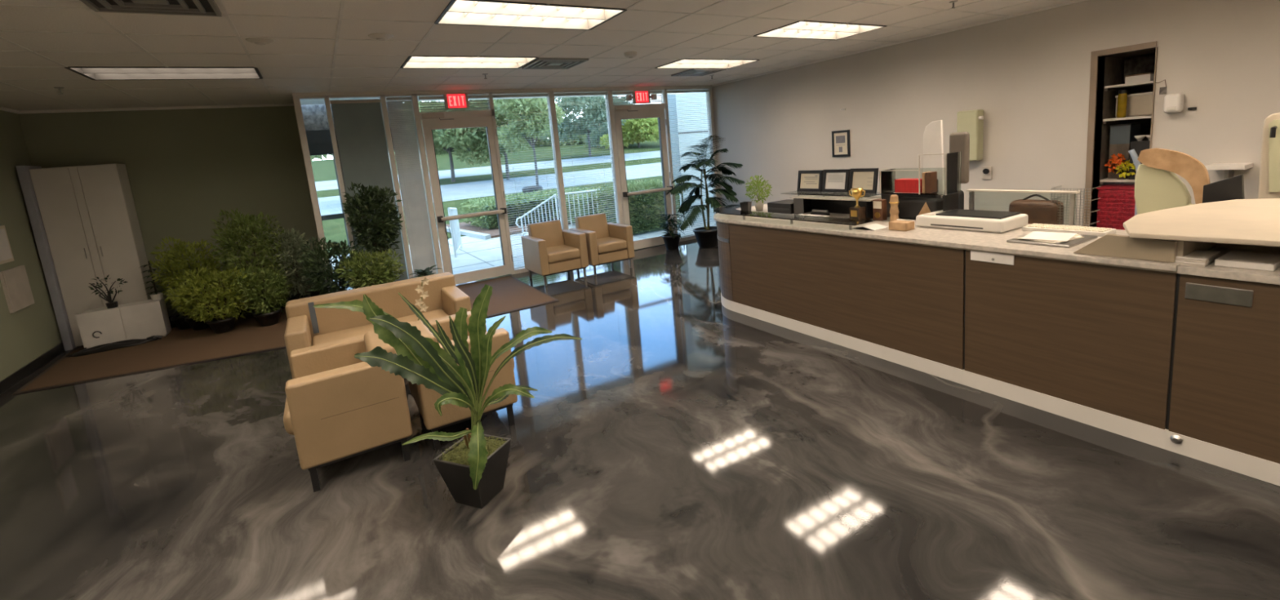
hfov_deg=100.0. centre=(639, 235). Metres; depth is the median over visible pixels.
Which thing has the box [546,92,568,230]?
trim
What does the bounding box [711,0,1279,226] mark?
wall
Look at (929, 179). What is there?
book
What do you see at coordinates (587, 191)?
railing
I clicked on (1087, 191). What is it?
wire basket
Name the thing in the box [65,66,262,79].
ceiling light
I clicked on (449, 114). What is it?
door frame
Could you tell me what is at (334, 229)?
lawn
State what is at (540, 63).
ceiling vent
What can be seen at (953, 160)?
shelf
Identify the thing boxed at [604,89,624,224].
trim
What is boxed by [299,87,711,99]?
trim
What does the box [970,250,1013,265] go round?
paper tag
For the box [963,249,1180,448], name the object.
reception counter
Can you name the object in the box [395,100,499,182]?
tree
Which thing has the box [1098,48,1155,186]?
wall niche
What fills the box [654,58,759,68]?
ceiling light
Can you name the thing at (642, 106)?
door frame
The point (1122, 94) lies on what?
bottle
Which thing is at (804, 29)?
ceiling light
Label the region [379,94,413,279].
trim
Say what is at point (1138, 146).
stand
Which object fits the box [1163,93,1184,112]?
soap dispenser
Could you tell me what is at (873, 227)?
open booklet
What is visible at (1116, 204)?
basket
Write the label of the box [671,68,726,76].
ceiling vent
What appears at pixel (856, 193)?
cup
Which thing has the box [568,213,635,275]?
armchair
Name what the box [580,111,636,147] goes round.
tree
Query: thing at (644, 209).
hedge
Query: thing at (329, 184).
road
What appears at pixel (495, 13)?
ceiling light
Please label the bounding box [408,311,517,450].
armchair
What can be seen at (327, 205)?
road
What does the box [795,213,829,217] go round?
paper stack
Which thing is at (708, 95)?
trim
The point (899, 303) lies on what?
reception counter
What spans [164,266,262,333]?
bushy plant
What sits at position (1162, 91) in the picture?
light switch
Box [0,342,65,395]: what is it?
baseboard
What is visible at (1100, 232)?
keyboard
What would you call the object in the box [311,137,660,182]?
lawn
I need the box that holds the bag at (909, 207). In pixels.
[897,196,942,219]
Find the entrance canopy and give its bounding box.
[301,102,407,248]
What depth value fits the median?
37.19 m
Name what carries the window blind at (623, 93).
attached to the wall at (1028, 74)
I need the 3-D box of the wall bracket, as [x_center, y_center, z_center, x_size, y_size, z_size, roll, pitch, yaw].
[4.587,-1.053,4.455,0.024,0.020,0.050,-10,10,-30]
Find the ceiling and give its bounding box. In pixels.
[0,0,1073,111]
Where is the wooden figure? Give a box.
[888,194,899,221]
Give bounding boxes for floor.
[0,238,1279,599]
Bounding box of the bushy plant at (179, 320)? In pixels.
[151,257,195,329]
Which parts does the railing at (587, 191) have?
rail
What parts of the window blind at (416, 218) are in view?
head rail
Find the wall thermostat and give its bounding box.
[982,166,992,179]
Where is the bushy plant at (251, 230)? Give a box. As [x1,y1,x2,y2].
[207,207,293,319]
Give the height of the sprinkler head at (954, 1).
0.058 m
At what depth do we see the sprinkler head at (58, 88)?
4.94 m
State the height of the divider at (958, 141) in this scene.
0.800 m
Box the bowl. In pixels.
[1133,135,1145,141]
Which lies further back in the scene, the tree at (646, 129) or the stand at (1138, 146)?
the tree at (646, 129)
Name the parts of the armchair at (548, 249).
leg, armrest, leg, backrest, frame, seat, armrest, leg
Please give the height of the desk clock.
0.170 m
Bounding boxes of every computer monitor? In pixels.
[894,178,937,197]
[1202,173,1244,203]
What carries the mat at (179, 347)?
on the floor
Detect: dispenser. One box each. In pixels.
[956,109,983,160]
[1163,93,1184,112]
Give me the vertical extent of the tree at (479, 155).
6.131 m
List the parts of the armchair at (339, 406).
leg, armrest, armrest, frame, backrest, leg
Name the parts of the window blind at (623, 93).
head rail, rail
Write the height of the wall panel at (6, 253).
0.360 m
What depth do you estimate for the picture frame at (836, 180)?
4.92 m
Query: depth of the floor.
2.70 m
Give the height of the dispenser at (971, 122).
0.550 m
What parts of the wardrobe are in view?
panel, door, door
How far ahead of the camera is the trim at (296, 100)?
6.60 m
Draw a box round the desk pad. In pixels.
[1073,233,1215,262]
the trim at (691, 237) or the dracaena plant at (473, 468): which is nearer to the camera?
the dracaena plant at (473, 468)
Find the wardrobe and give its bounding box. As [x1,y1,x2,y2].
[15,163,155,351]
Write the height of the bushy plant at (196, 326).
1.143 m
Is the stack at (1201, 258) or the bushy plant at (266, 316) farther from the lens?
the bushy plant at (266, 316)
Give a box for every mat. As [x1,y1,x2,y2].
[12,308,287,395]
[455,275,559,317]
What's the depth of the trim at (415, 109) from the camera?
7.31 m
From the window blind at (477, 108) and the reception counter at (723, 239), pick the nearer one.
the reception counter at (723, 239)
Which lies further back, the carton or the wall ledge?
the carton
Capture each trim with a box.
[0,0,1087,114]
[292,84,713,97]
[292,96,332,291]
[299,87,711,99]
[324,97,355,250]
[331,221,713,287]
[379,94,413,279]
[410,93,443,274]
[487,92,515,274]
[514,266,528,274]
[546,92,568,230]
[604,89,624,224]
[661,88,677,233]
[679,235,696,241]
[706,88,719,226]
[1083,40,1157,226]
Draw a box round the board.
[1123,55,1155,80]
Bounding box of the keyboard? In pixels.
[1022,223,1115,236]
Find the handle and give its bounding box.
[1128,149,1141,215]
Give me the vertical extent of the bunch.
0.251 m
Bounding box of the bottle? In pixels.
[1116,89,1127,118]
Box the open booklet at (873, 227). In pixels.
[852,223,888,231]
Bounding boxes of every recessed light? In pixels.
[244,37,275,44]
[368,33,393,40]
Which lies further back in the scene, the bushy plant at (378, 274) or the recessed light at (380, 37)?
the bushy plant at (378, 274)
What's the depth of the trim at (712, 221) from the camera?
10.62 m
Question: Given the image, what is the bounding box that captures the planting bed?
[435,219,570,239]
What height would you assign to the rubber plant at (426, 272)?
0.416 m
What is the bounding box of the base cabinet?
[75,297,171,348]
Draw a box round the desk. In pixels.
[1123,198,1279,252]
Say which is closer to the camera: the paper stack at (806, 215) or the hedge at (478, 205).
the paper stack at (806, 215)
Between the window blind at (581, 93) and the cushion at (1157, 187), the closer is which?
the cushion at (1157, 187)
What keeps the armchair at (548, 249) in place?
on the floor
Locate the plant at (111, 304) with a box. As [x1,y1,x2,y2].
[88,274,128,308]
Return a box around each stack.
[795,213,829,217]
[1166,249,1220,266]
[1214,250,1279,271]
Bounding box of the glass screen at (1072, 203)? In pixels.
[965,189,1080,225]
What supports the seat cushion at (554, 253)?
on the armchair at (548, 249)
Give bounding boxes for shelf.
[714,204,873,230]
[879,151,960,217]
[1099,177,1134,184]
[1102,115,1151,124]
[1104,80,1153,91]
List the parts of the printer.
glass lid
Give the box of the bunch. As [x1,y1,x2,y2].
[1104,152,1136,179]
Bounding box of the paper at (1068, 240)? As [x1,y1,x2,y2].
[1006,231,1097,248]
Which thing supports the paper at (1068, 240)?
on the countertop at (977, 241)
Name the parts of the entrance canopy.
rail, post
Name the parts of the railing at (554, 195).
post, rail, post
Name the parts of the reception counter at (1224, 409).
plinth knob, name plate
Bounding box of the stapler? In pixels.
[810,208,830,215]
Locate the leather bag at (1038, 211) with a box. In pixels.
[1008,194,1064,225]
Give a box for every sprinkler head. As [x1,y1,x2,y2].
[53,87,64,93]
[949,0,958,8]
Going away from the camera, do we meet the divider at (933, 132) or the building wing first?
the divider at (933, 132)
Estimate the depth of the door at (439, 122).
7.55 m
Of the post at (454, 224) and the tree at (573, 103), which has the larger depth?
the tree at (573, 103)
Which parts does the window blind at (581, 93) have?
head rail, cord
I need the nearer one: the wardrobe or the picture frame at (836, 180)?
the picture frame at (836, 180)
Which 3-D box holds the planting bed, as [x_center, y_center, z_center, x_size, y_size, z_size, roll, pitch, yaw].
[-3.806,-0.274,14.362,2.750,0.090,4.200,-10,10,-30]
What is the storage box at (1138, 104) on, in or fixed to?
on the closet shelf at (1127, 118)
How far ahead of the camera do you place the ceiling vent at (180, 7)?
2.97 m
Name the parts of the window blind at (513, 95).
head rail, cord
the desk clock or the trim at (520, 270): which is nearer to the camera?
the desk clock
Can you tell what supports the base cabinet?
on the mat at (179, 347)
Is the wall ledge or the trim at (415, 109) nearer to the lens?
the wall ledge
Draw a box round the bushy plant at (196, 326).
[148,236,227,330]
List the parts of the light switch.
plate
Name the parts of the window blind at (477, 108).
head rail, rail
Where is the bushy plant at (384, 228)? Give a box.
[341,181,403,284]
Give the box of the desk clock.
[872,199,887,220]
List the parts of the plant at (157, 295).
stem, pot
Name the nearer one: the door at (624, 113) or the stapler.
the stapler
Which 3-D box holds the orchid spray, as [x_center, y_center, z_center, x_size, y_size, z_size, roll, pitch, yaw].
[-1.704,0.766,3.995,0.393,0.886,0.140,-10,10,-30]
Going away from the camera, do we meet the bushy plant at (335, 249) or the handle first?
the handle
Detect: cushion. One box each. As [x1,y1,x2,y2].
[283,396,293,435]
[311,323,373,346]
[395,308,448,322]
[546,244,579,262]
[596,236,626,253]
[1134,164,1193,214]
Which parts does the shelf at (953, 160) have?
leg, panel, leg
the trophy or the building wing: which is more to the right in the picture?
the trophy
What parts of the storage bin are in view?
lid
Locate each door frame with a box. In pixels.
[419,109,494,119]
[613,102,665,111]
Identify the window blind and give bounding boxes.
[386,97,436,277]
[418,94,490,111]
[492,93,562,269]
[554,92,617,226]
[612,90,662,104]
[666,89,715,237]
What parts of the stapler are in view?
arm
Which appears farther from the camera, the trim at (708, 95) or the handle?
the trim at (708, 95)
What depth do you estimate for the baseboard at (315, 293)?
7.51 m
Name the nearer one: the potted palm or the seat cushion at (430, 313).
the seat cushion at (430, 313)
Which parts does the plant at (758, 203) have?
pot, stem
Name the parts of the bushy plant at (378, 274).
stem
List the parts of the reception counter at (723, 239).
panel, panel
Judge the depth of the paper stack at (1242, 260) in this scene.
2.41 m
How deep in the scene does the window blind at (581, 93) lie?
8.53 m
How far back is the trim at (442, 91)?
7.55 m
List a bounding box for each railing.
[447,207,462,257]
[515,194,559,235]
[564,189,682,227]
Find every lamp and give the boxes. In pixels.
[626,94,633,100]
[649,93,657,99]
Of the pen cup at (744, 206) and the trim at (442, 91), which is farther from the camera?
the trim at (442, 91)
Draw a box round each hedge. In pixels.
[458,186,594,229]
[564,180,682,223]
[595,178,681,235]
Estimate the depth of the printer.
3.70 m
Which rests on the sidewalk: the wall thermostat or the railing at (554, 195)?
the railing at (554, 195)
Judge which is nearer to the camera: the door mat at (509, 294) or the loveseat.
the loveseat
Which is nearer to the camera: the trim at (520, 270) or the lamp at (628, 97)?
the trim at (520, 270)
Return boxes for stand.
[1107,143,1130,178]
[1128,139,1150,179]
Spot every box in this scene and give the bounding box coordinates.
[888,218,915,231]
[1115,91,1152,117]
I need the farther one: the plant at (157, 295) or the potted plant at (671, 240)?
the potted plant at (671, 240)
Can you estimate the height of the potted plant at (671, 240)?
0.609 m
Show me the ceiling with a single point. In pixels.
(11, 18)
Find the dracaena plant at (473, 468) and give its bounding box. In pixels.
[313,284,582,508]
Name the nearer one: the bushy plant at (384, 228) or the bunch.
the bunch
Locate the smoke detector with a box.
[623,51,637,57]
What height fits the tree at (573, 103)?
6.294 m
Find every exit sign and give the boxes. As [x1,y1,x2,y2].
[443,93,469,109]
[626,90,657,103]
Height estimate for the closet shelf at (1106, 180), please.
0.045 m
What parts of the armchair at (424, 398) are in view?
backrest, leg, armrest, armrest, frame, leg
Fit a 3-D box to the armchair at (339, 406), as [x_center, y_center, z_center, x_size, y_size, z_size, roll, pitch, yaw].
[-1.770,0.997,3.242,0.610,0.680,0.702,-10,10,-30]
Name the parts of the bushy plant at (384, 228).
stem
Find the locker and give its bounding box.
[1257,112,1279,199]
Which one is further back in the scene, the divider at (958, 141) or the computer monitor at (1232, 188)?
the divider at (958, 141)
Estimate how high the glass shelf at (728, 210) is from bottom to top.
0.060 m
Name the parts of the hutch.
glass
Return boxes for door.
[421,112,512,284]
[613,105,675,249]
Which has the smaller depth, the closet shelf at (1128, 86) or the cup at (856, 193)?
the cup at (856, 193)
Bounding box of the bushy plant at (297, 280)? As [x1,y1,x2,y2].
[265,226,317,302]
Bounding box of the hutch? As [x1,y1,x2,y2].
[781,191,881,218]
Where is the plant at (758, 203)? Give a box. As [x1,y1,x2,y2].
[745,175,773,211]
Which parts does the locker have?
handle, door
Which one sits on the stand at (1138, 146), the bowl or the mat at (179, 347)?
the bowl
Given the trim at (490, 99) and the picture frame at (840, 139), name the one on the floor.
the trim at (490, 99)
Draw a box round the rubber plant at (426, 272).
[408,264,443,278]
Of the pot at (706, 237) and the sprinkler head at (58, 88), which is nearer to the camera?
the sprinkler head at (58, 88)
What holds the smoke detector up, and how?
attached to the ceiling
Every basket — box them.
[1050,186,1101,226]
[1096,183,1135,230]
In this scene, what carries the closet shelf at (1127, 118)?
attached to the wall niche
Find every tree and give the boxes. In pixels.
[310,107,407,162]
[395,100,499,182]
[451,99,545,179]
[493,97,565,185]
[534,120,597,146]
[538,95,635,156]
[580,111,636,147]
[600,117,659,149]
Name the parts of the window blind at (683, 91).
head rail, cord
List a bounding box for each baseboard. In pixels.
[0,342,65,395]
[168,289,328,324]
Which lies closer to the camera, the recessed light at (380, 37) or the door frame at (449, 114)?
the recessed light at (380, 37)
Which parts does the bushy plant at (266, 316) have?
stem, pot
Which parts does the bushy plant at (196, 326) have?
pot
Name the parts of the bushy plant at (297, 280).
stem, pot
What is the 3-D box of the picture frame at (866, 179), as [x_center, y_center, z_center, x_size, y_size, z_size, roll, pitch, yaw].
[1.950,-0.478,4.677,0.054,0.210,0.270,-10,10,-30]
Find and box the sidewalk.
[329,212,714,290]
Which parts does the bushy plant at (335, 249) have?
stem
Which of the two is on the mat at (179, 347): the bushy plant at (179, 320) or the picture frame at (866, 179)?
the bushy plant at (179, 320)
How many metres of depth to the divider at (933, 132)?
4.73 m
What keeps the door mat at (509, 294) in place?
on the floor
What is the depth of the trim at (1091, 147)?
5.03 m
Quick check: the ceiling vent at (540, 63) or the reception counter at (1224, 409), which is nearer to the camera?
the reception counter at (1224, 409)
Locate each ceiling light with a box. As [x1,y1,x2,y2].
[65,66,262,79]
[400,55,538,68]
[434,0,626,30]
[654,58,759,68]
[753,20,886,39]
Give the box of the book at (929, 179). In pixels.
[921,171,937,193]
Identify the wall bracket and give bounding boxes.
[1187,106,1196,110]
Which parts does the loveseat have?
armrest, backrest, armrest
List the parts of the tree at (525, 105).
crown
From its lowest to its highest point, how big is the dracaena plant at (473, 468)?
1.120 m
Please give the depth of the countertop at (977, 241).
3.52 m
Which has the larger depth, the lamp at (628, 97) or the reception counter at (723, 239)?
the lamp at (628, 97)
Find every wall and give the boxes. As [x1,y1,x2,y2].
[0,110,62,381]
[17,106,326,316]
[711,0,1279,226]
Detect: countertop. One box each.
[713,204,1215,273]
[1177,247,1279,284]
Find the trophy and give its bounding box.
[848,187,870,220]
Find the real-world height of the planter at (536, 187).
0.420 m
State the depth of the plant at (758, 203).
5.62 m
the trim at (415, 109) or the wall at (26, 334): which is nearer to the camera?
the wall at (26, 334)
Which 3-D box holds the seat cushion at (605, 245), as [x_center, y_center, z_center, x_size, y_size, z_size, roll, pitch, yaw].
[-0.504,0.137,7.781,0.464,0.135,0.535,-10,10,-30]
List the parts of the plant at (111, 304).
stem, pot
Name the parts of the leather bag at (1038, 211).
handle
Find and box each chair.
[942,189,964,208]
[1134,147,1209,214]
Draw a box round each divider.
[923,120,944,198]
[949,131,969,183]
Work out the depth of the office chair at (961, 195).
5.56 m
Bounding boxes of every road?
[315,151,660,191]
[317,162,662,215]
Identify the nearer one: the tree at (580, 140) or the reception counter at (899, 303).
the reception counter at (899, 303)
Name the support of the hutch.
on the countertop at (977, 241)
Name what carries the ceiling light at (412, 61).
attached to the ceiling
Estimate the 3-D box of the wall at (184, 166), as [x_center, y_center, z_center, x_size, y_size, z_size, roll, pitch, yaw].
[-5.753,-0.274,6.944,2.650,2.700,0.140,-10,10,-30]
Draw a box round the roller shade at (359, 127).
[329,98,408,285]
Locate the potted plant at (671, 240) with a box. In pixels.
[656,213,684,249]
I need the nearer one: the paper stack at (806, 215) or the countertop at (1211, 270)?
the countertop at (1211, 270)
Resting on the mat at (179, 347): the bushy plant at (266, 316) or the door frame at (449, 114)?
the bushy plant at (266, 316)
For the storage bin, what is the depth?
5.08 m
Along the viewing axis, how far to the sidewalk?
10.55 m
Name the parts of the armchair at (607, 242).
armrest, backrest, leg, frame, seat, armrest, leg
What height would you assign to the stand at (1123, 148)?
0.330 m
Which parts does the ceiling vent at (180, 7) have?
plate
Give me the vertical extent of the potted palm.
1.802 m
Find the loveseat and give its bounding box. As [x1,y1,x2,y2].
[284,271,471,378]
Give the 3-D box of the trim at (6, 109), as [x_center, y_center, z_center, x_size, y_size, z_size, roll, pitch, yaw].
[-0.020,-1.524,3.145,9.050,0.030,12.000,-10,10,-30]
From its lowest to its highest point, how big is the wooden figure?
0.210 m
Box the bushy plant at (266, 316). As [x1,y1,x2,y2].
[231,264,293,326]
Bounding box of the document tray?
[767,199,794,213]
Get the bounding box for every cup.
[739,201,751,211]
[850,187,862,207]
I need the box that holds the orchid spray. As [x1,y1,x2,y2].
[404,276,430,399]
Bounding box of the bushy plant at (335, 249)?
[297,235,367,295]
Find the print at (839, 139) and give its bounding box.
[835,135,844,143]
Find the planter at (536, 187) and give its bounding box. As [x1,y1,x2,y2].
[521,185,542,194]
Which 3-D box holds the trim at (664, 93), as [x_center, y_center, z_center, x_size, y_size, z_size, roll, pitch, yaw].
[0.529,-1.212,9.380,0.050,2.700,0.120,-10,10,-30]
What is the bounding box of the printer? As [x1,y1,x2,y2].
[915,208,1028,233]
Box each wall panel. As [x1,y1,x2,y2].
[0,225,13,264]
[0,265,34,313]
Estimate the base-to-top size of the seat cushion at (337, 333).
0.135 m
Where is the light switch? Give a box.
[1155,79,1166,94]
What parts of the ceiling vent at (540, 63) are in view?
plate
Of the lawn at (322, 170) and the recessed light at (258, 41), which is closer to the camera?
the recessed light at (258, 41)
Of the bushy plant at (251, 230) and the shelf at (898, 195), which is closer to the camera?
the shelf at (898, 195)
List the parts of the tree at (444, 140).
crown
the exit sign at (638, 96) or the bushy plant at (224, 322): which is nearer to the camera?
the bushy plant at (224, 322)
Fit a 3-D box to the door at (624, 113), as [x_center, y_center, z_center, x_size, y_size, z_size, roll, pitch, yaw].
[0.131,-0.983,9.078,0.989,2.388,0.169,-10,10,-30]
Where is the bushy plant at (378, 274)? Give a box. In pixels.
[334,248,406,288]
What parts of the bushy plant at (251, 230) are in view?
stem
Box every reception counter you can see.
[716,221,733,311]
[728,223,965,384]
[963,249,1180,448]
[1164,274,1279,485]
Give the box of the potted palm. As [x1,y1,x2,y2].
[666,134,745,248]
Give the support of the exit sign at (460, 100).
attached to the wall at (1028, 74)
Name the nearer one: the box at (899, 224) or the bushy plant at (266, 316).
the box at (899, 224)
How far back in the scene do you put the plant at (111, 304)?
6.04 m
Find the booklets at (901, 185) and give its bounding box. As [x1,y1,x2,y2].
[894,178,921,193]
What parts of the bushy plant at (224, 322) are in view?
stem, pot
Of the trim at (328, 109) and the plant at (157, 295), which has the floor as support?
the trim at (328, 109)
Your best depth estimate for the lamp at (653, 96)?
8.95 m
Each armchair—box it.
[283,330,412,492]
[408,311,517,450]
[520,219,588,286]
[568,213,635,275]
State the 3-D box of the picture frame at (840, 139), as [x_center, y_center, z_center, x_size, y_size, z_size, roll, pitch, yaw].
[2.800,-1.276,7.458,0.020,0.360,0.285,-10,10,-30]
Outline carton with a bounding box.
[1124,72,1154,84]
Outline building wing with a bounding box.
[666,92,713,223]
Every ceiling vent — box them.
[80,0,222,17]
[521,57,588,69]
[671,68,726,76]
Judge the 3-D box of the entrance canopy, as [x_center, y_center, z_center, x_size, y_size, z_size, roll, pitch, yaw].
[-4.960,-0.651,8.330,2.600,2.930,1.240,-10,10,-30]
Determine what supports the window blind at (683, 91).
attached to the wall at (1028, 74)
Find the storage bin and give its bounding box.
[1109,122,1142,144]
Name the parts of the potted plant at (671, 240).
stem, pot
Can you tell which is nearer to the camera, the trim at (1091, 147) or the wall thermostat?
the trim at (1091, 147)
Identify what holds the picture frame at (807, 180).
on the hutch
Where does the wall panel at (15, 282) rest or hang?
attached to the wall at (26, 334)
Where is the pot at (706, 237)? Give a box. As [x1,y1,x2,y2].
[693,226,718,248]
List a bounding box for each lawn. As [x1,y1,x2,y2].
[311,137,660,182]
[321,175,662,255]
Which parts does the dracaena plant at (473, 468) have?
stem, stem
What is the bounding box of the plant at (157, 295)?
[139,261,166,300]
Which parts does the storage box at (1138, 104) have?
lid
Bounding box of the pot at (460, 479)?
[432,434,511,508]
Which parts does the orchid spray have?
pot, flower, flower, flower, flower, flower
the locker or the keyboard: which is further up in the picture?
the locker
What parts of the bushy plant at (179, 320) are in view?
pot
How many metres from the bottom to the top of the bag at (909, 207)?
0.170 m
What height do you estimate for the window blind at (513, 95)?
2.560 m
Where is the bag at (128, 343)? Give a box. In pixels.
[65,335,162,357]
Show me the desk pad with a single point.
(1108, 245)
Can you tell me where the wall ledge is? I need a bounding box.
[1204,162,1253,179]
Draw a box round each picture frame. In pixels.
[796,169,823,191]
[822,168,849,192]
[831,129,850,156]
[848,168,878,193]
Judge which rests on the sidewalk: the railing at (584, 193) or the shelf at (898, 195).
the railing at (584, 193)
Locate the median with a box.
[316,157,661,198]
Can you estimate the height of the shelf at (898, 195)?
0.420 m
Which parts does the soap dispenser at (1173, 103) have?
lever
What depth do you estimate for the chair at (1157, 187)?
3.70 m

